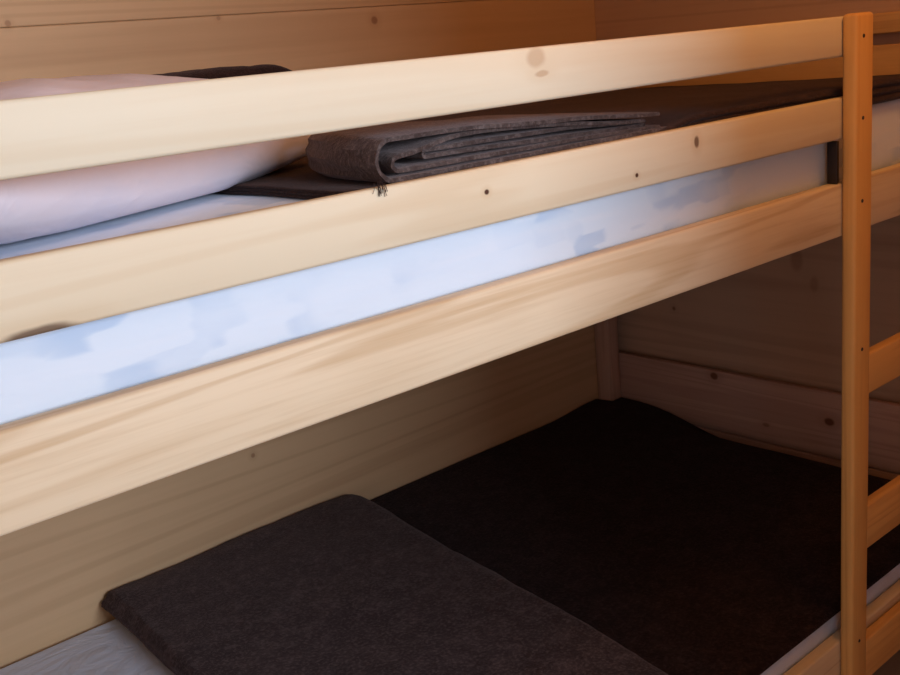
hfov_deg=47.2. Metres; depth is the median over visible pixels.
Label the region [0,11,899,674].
bunk bed
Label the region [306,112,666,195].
folded blanket
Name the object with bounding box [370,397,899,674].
blanket
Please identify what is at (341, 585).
folded blanket
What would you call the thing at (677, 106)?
blanket
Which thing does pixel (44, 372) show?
mattress
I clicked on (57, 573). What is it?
wall
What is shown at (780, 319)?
wall
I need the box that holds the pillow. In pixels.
[0,73,309,244]
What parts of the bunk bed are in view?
guard rail, guard rail, rail, corner post, rail, ladder post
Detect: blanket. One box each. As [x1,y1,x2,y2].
[101,494,667,674]
[152,64,899,199]
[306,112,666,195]
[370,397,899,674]
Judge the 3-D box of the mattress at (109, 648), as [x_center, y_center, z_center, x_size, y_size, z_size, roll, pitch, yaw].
[0.017,0.608,2.119,2.120,0.092,1.146,-18,20,-38]
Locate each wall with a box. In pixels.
[0,0,598,668]
[594,0,899,403]
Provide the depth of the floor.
2.45 m
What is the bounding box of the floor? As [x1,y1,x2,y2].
[872,650,899,674]
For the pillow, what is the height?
0.161 m
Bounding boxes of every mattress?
[0,99,899,424]
[0,564,899,674]

